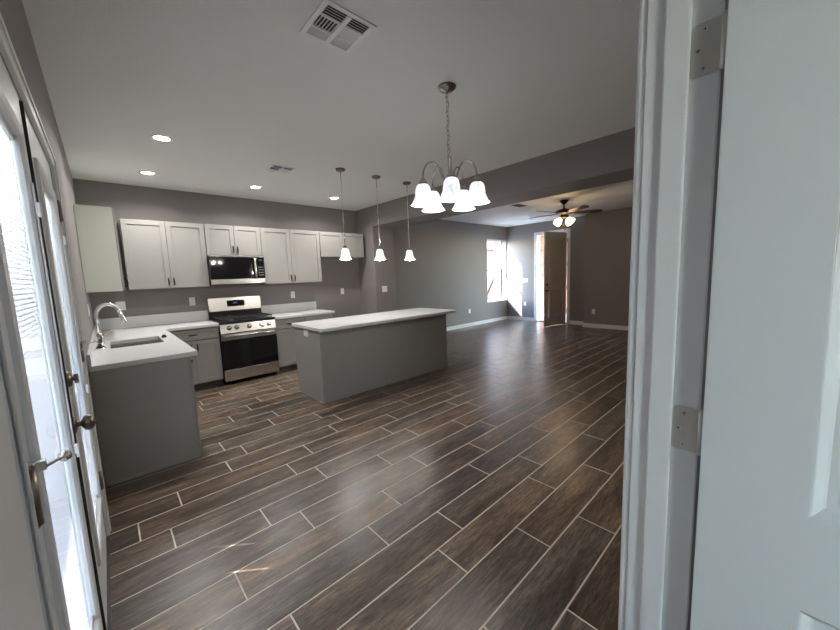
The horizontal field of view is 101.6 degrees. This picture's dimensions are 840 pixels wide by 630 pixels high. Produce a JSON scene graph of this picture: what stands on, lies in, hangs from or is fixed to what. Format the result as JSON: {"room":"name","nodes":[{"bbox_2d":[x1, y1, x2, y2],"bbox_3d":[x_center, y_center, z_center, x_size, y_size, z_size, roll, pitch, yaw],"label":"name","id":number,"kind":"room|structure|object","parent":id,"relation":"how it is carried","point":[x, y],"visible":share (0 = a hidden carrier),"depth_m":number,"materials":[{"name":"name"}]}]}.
{"room":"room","nodes":[
{"label":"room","id":0,"kind":"room"},
{"bbox_2d":[0,0,106,536],"bbox_3d":[-1.338,-0.072,1.134,0.150,2.936,8.984,-8,9,-42],"label":"wall","id":1,"kind":"structure","parent":0,"point":[13,13],"depth_m":2.27,"materials":[{"name":"beige paint"}]},
{"bbox_2d":[0,381,45,629],"bbox_3d":[-0.433,0.398,0.337,0.014,2.120,0.543,-8,9,-42],"label":"trim","id":2,"kind":"structure","parent":1,"relation":"attached to","point":[20,604],"depth_m":0.48,"materials":[{"name":"white paint"}]},
{"bbox_2d":[0,59,102,629],"bbox_3d":[-0.969,0.352,0.913,0.098,2.082,0.909,-8,9,-42],"label":"door","id":3,"kind":"structure","parent":1,"relation":"in","point":[26,304],"depth_m":0.95,"materials":[{"name":"white paint"}]},
{"bbox_2d":[0,12,110,629],"bbox_3d":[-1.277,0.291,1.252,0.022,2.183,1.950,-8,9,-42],"label":"trim","id":4,"kind":"structure","parent":1,"relation":"attached to","point":[7,51],"depth_m":0.56,"materials":[{"name":"white paint"}]},
{"bbox_2d":[19,100,106,629],"bbox_3d":[-1.571,0.294,1.602,0.149,2.082,0.918,-8,9,-42],"label":"door","id":5,"kind":"structure","parent":1,"relation":"in","point":[54,242],"depth_m":1.47,"materials":[{"name":"white paint"}]},
{"bbox_2d":[73,204,128,292],"bbox_3d":[-3.740,-0.730,4.042,0.352,0.897,1.082,-8,9,-42],"label":"upper cabinet","id":6,"kind":"object","parent":1,"relation":"attached to","point":[96,225],"visible":1,"depth_m":3.63,"materials":[{"name":"grey wood"}]},
{"bbox_2d":[106,536,111,629],"bbox_3d":[-1.293,1.377,1.326,0.152,0.012,1.794,-8,9,-42],"label":"trim","id":7,"kind":"structure","parent":1,"relation":"attached to","point":[109,626],"depth_m":1.69,"materials":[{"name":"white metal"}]},
{"bbox_2d":[72,178,506,326],"bbox_3d":[-0.778,-0.875,7.704,9.650,2.982,0.286,-8,9,-42],"label":"wall","id":8,"kind":"structure","parent":0,"point":[127,201],"depth_m":6.52,"materials":[{"name":"beige paint"}]},
{"bbox_2d":[115,301,125,309],"bbox_3d":[-4.003,-0.120,4.584,0.098,0.118,0.008,-8,9,-42],"label":"wall outlet","id":9,"kind":"object","parent":8,"relation":"attached to","point":[121,305],"visible":0.85,"depth_m":4.59,"materials":[{"name":"white plastic"}]},
{"bbox_2d":[119,218,209,289],"bbox_3d":[-3.503,-0.819,4.740,0.908,0.897,0.372,-8,9,-42],"label":"upper cabinet","id":10,"kind":"object","parent":8,"relation":"attached to","point":[156,254],"visible":1,"depth_m":4.60,"materials":[{"name":"grey paint"}]},
{"bbox_2d":[189,297,195,304],"bbox_3d":[-3.408,-0.204,5.127,0.074,0.118,0.008,-8,9,-42],"label":"wall outlet","id":11,"kind":"object","parent":8,"relation":"attached to","point":[191,299],"visible":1,"depth_m":5.13,"materials":[{"name":"white plastic"}]},
{"bbox_2d":[203,224,261,255],"bbox_3d":[-2.897,-1.129,5.275,0.760,0.447,0.372,-8,9,-42],"label":"upper cabinet","id":12,"kind":"object","parent":8,"relation":"attached to","point":[219,239],"visible":0.94,"depth_m":5.15,"materials":[{"name":"grey paint"}]},
{"bbox_2d":[207,255,265,284],"bbox_3d":[-2.848,-0.693,5.288,0.756,0.420,0.469,-8,9,-42],"label":"microwave","id":13,"kind":"object","parent":12,"relation":"attached to","point":[222,269],"visible":0.96,"depth_m":5.13,"materials":[{"name":"black glass"}]},
{"bbox_2d":[261,301,316,313],"bbox_3d":[-2.326,-0.131,6.123,1.000,0.150,0.021,-8,9,-42],"label":"backsplash","id":14,"kind":"structure","parent":8,"relation":"attached to","point":[291,307],"depth_m":6.10,"materials":[{"name":"white stone"}]},
{"bbox_2d":[258,227,321,283],"bbox_3d":[-2.241,-0.998,5.893,1.001,0.897,0.372,-8,9,-42],"label":"upper cabinet","id":15,"kind":"object","parent":8,"relation":"attached to","point":[290,256],"visible":0.98,"depth_m":5.76,"materials":[{"name":"grey paint"}]},
{"bbox_2d":[319,231,363,257],"bbox_3d":[-1.540,-1.319,6.513,0.923,0.452,0.372,-8,9,-42],"label":"upper cabinet","id":16,"kind":"object","parent":8,"relation":"attached to","point":[331,243],"visible":0.62,"depth_m":6.36,"materials":[{"name":"grey paint"}]},
{"bbox_2d":[447,316,506,330],"bbox_3d":[0.969,0.334,9.262,4.946,0.100,0.014,-8,9,-42],"label":"baseboard","id":17,"kind":"structure","parent":8,"relation":"attached to","point":[504,317],"depth_m":9.82,"materials":[{"name":"white paint"}]},
{"bbox_2d":[487,240,503,301],"bbox_3d":[2.264,-1.350,10.487,0.990,1.850,0.250,-8,9,-42],"label":"window","id":18,"kind":"structure","parent":8,"relation":"in","point":[499,269],"depth_m":10.83,"materials":[{"name":"white plastic"}]},
{"bbox_2d":[22,0,639,210],"bbox_3d":[-0.869,-1.768,3.389,4.216,0.120,6.109,-8,9,-42],"label":"ceiling","id":19,"kind":"structure","parent":0,"point":[237,89],"depth_m":2.43,"materials":[{"name":"white paint"}]},
{"bbox_2d":[138,171,155,174],"bbox_3d":[-3.263,-1.700,4.102,0.168,0.006,0.168,-8,9,-42],"label":"recessed light","id":20,"kind":"object","parent":19,"relation":"in","point":[141,172],"visible":1,"depth_m":4.09,"materials":[{"name":"white plastic"}]},
{"bbox_2d":[150,134,172,141],"bbox_3d":[-2.371,-1.622,3.146,0.168,0.006,0.168,-8,9,-42],"label":"recessed light","id":21,"kind":"object","parent":19,"relation":"in","point":[162,138],"visible":1,"depth_m":3.15,"materials":[{"name":"white plastic"}]},
{"bbox_2d":[249,186,261,188],"bbox_3d":[-2.350,-1.824,4.895,0.168,0.006,0.168,-8,9,-42],"label":"recessed light","id":22,"kind":"object","parent":19,"relation":"in","point":[253,187],"visible":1,"depth_m":4.90,"materials":[{"name":"white plastic"}]},
{"bbox_2d":[265,164,295,173],"bbox_3d":[-1.691,-1.760,4.145,0.280,0.011,0.280,-8,9,-42],"label":"ceiling vent","id":23,"kind":"object","parent":19,"relation":"in","point":[273,168],"visible":1,"depth_m":4.13,"materials":[{"name":"white plastic"}]},
{"bbox_2d":[299,0,376,54],"bbox_3d":[-0.444,-1.540,1.851,0.300,0.011,0.300,-8,9,-42],"label":"ceiling vent","id":24,"kind":"object","parent":19,"relation":"in","point":[331,24],"visible":1,"depth_m":1.83,"materials":[{"name":"white plastic"}]},
{"bbox_2d":[335,167,351,259],"bbox_3d":[-0.963,-1.246,4.287,0.158,1.116,0.158,1,7,25],"label":"pendant light","id":25,"kind":"object","parent":19,"relation":"hanging from","point":[345,255],"visible":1,"depth_m":4.29,"materials":[{"name":"white glass"}]},
{"bbox_2d":[372,175,385,260],"bbox_3d":[-0.567,-1.302,4.648,0.158,1.116,0.158,1,7,25],"label":"pendant light","id":26,"kind":"object","parent":19,"relation":"hanging from","point":[380,256],"visible":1,"depth_m":4.65,"materials":[{"name":"white glass"}]},
{"bbox_2d":[403,181,414,260],"bbox_3d":[-0.171,-1.358,5.010,0.158,1.116,0.158,1,7,25],"label":"pendant light","id":27,"kind":"object","parent":19,"relation":"hanging from","point":[409,254],"visible":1,"depth_m":5.01,"materials":[{"name":"white glass"}]},
{"bbox_2d":[411,82,489,212],"bbox_3d":[0.206,-1.227,2.520,0.574,0.831,0.572,-8,9,-42],"label":"chandelier","id":28,"kind":"object","parent":19,"relation":"hanging from","point":[427,198],"visible":1,"depth_m":2.45,"materials":[{"name":"white glass"}]},
{"bbox_2d":[356,206,396,314],"bbox_3d":[-0.959,-0.802,7.131,0.508,2.982,0.790,-8,9,-42],"label":"wall","id":29,"kind":"structure","parent":0,"point":[373,274],"depth_m":6.82,"materials":[{"name":"beige paint"}]},
{"bbox_2d":[382,286,386,291],"bbox_3d":[-0.705,-0.520,6.843,0.120,0.118,0.010,-8,9,-42],"label":"light switch","id":30,"kind":"object","parent":29,"relation":"attached to","point":[384,288],"visible":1,"depth_m":6.84,"materials":[{"name":"white plastic"}]},
{"bbox_2d":[106,319,839,629],"bbox_3d":[2.299,0.892,4.667,9.770,0.050,9.020,-8,9,-42],"label":"floor","id":31,"kind":"structure","parent":0,"point":[483,490],"depth_m":2.27,"materials":[{"name":"brown tile"}]},
{"bbox_2d":[89,357,201,486],"bbox_3d":[-3.022,0.729,3.710,0.660,0.875,2.718,-8,9,-42],"label":"base cabinet","id":32,"kind":"object","parent":31,"relation":"on","point":[146,414],"visible":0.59,"depth_m":2.68,"materials":[{"name":"grey paint"}]},
{"bbox_2d":[87,310,218,371],"bbox_3d":[-2.818,0.167,3.860,1.277,0.189,2.713,-8,9,-42],"label":"countertop","id":33,"kind":"structure","parent":32,"relation":"on","point":[144,327],"depth_m":3.69,"materials":[{"name":"white stone"}]},
{"bbox_2d":[94,343,106,349],"bbox_3d":[-2.931,0.285,3.139,0.094,0.050,0.094,-8,9,-42],"label":"base","id":34,"kind":"object","parent":33,"relation":"on","point":[99,346],"visible":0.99,"depth_m":3.12,"materials":[{"name":"silver metal"}]},
{"bbox_2d":[94,303,126,345],"bbox_3d":[-3.043,0.082,3.374,0.249,0.409,0.062,-8,9,-42],"label":"faucet","id":35,"kind":"object","parent":33,"relation":"on","point":[99,335],"visible":0.84,"depth_m":3.32,"materials":[{"name":"silver metal"}]},
{"bbox_2d":[110,339,160,348],"bbox_3d":[-2.871,0.402,3.491,0.440,0.188,0.600,-8,9,-42],"label":"sink","id":36,"kind":"object","parent":33,"relation":"in","point":[156,340],"visible":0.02,"depth_m":3.68,"materials":[{"name":"silver metal"}]},
{"bbox_2d":[169,326,223,390],"bbox_3d":[-3.255,0.602,4.881,0.636,0.875,0.670,-8,9,-42],"label":"base cabinet","id":37,"kind":"object","parent":31,"relation":"on","point":[207,367],"visible":0.53,"depth_m":4.75,"materials":[{"name":"grey paint"}]},
{"bbox_2d":[207,295,279,384],"bbox_3d":[-2.714,0.348,5.301,0.770,1.245,0.714,-8,9,-42],"label":"range","id":38,"kind":"object","parent":31,"relation":"on","point":[247,335],"visible":0.98,"depth_m":5.15,"materials":[{"name":"silver metal"}]},
{"bbox_2d":[210,316,274,323],"bbox_3d":[-2.732,0.061,5.276,0.770,0.021,0.599,-8,9,-42],"label":"cooktop","id":39,"kind":"object","parent":38,"relation":"in","point":[255,319],"depth_m":5.11,"materials":[{"name":"black metal"}]},
{"bbox_2d":[275,316,303,372],"bbox_3d":[-2.274,0.463,5.776,0.481,0.875,0.670,-8,9,-42],"label":"base cabinet","id":40,"kind":"object","parent":31,"relation":"on","point":[285,331],"visible":0.56,"depth_m":5.52,"materials":[{"name":"grey paint"}]},
{"bbox_2d":[304,313,331,321],"bbox_3d":[-1.908,0.412,6.109,0.511,0.875,0.670,-8,9,-42],"label":"base cabinet","id":41,"kind":"object","parent":31,"relation":"on","point":[322,316],"visible":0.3,"depth_m":5.83,"materials":[{"name":"grey paint"}]},
{"bbox_2d":[261,301,334,319],"bbox_3d":[-2.099,-0.095,5.905,1.035,0.189,0.653,-8,9,-42],"label":"countertop","id":42,"kind":"structure","parent":41,"relation":"on","point":[291,310],"depth_m":5.98,"materials":[{"name":"white stone"}]},
{"bbox_2d":[292,308,455,403],"bbox_3d":[-0.552,0.467,5.037,2.315,0.914,0.896,-8,9,-42],"label":"kitchen island","id":43,"kind":"object","parent":31,"relation":"on","point":[340,357],"visible":1,"depth_m":4.52,"materials":[{"name":"grey paint"}]},
{"bbox_2d":[292,308,455,331],"bbox_3d":[-0.557,0.033,4.975,2.315,0.038,0.865,-8,9,-42],"label":"island countertop","id":44,"kind":"structure","parent":43,"relation":"on","point":[332,324],"depth_m":4.66,"materials":[{"name":"white stone"}]},
{"bbox_2d":[372,127,634,227],"bbox_3d":[1.058,-1.831,4.762,0.508,0.540,5.292,-8,9,-42],"label":"beam","id":45,"kind":"structure","parent":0,"point":[609,159],"depth_m":4.04,"materials":[{"name":"beige paint"}]},
{"bbox_2d":[441,180,632,226],"bbox_3d":[2.872,-2.350,6.858,5.116,0.120,6.195,-8,9,-42],"label":"ceiling","id":46,"kind":"structure","parent":0,"point":[619,195],"depth_m":7.53,"materials":[{"name":"white paint"}]},
{"bbox_2d":[511,204,526,206],"bbox_3d":[2.074,-2.293,7.186,0.360,0.011,0.180,-8,9,-42],"label":"ceiling vent","id":47,"kind":"object","parent":46,"relation":"in","point":[516,205],"visible":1,"depth_m":7.15,"materials":[{"name":"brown metal"}]},
{"bbox_2d":[529,199,602,230],"bbox_3d":[2.842,-1.994,6.896,1.386,0.592,1.343,-8,9,-42],"label":"ceiling fan","id":48,"kind":"object","parent":46,"relation":"hanging from","point":[563,213],"visible":1,"depth_m":6.78,"materials":[{"name":"brown metal"}]},
{"bbox_2d":[507,216,584,323],"bbox_3d":[4.747,-1.187,8.686,0.150,2.982,6.195,-8,9,-42],"label":"wall","id":49,"kind":"structure","parent":0,"point":[520,239],"depth_m":10.17,"materials":[{"name":"beige paint"}]},
{"bbox_2d":[507,316,533,320],"bbox_3d":[3.092,0.106,10.578,0.014,0.100,0.906,-8,9,-42],"label":"baseboard","id":50,"kind":"structure","parent":49,"relation":"attached to","point":[508,317],"depth_m":10.56,"materials":[{"name":"white paint"}]},
{"bbox_2d":[534,228,570,323],"bbox_3d":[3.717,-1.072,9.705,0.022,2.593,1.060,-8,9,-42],"label":"trim","id":51,"kind":"structure","parent":49,"relation":"attached to","point":[567,229],"depth_m":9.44,"materials":[{"name":"white paint"}]},
{"bbox_2d":[543,231,567,326],"bbox_3d":[3.670,-0.964,9.180,0.932,2.478,0.151,-5,7,-27],"label":"door","id":52,"kind":"structure","parent":49,"relation":"in","point":[555,243],"depth_m":9.16,"materials":[{"name":"brown wood"}]},
{"bbox_2d":[570,320,582,324],"bbox_3d":[4.290,0.212,9.282,0.014,0.100,0.470,-8,9,-42],"label":"baseboard","id":53,"kind":"structure","parent":49,"relation":"attached to","point":[571,321],"depth_m":9.31,"materials":[{"name":"white paint"}]},
{"bbox_2d":[583,207,631,325],"bbox_3d":[5.458,-1.028,7.612,0.280,2.862,3.412,-8,9,-42],"label":"wall","id":54,"kind":"structure","parent":0,"point":[607,262],"depth_m":8.35,"materials":[{"name":"beige paint"}]},
{"bbox_2d":[582,323,627,329],"bbox_3d":[5.395,0.358,7.677,0.014,0.100,3.426,-8,9,-42],"label":"baseboard","id":55,"kind":"structure","parent":54,"relation":"attached to","point":[604,326],"depth_m":8.52,"materials":[{"name":"white paint"}]},
{"bbox_2d":[687,0,728,629],"bbox_3d":[3.264,-0.493,3.224,9.500,2.962,0.113,-8,9,-42],"label":"wall","id":56,"kind":"structure","parent":0,"point":[726,1],"depth_m":0.76,"materials":[{"name":"beige paint"}]},
{"bbox_2d":[618,0,647,629],"bbox_3d":[0.524,0.269,0.847,0.060,2.190,0.020,-8,9,-42],"label":"trim","id":57,"kind":"structure","parent":56,"relation":"attached to","point":[643,5],"depth_m":0.79,"materials":[{"name":"white paint"}]},
{"bbox_2d":[640,0,692,629],"bbox_3d":[0.540,0.317,0.776,0.012,2.110,0.042,-8,9,-42],"label":"trim","id":58,"kind":"structure","parent":56,"relation":"attached to","point":[678,23],"depth_m":0.73,"materials":[{"name":"white paint"}]},
{"bbox_2d":[625,0,724,629],"bbox_3d":[0.193,0.356,0.451,1.005,2.132,0.121,-8,9,-42],"label":"trim","id":59,"kind":"structure","parent":56,"relation":"attached to","point":[704,91],"depth_m":0.73,"materials":[{"name":"white paint"}]},
{"bbox_2d":[671,0,839,629],"bbox_3d":[0.869,0.352,0.405,0.035,2.078,0.953,-8,9,-42],"label":"door","id":60,"kind":"structure","parent":56,"relation":"in","point":[764,557],"depth_m":0.60,"materials":[{"name":"white paint"}]},
{"label":"outside","id":61,"kind":"structure","parent":0,"visible":0},
{"bbox_2d":[539,313,543,319],"bbox_3d":[22.826,-0.572,11.719,30.350,0.170,26.320,-8,9,-42],"label":"ground entry","id":62,"kind":"structure","parent":61,"point":[541,315],"depth_m":11.45,"materials":[{"name":"concrete"}]},
{"bbox_2d":[493,235,566,312],"bbox_3d":[4.059,-1.473,12.566,0.200,2.770,3.100,-8,9,-42],"label":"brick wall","id":63,"kind":"structure","parent":62,"relation":"on","point":[495,244],"depth_m":12.29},
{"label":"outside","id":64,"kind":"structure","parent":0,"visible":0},
{"bbox_3d":[-1.099,-1.854,30.426,40.150,0.140,33.680,-8,9,-42],"label":"ground","id":65,"kind":"structure","parent":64,"visible":0},
{"bbox_2d":[487,241,493,299],"bbox_3d":[4.032,-2.700,20.012,7.200,3.560,8.600,-8,9,-42],"label":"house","id":66,"kind":"structure","parent":65,"relation":"on","point":[490,254],"depth_m":16.13,"materials":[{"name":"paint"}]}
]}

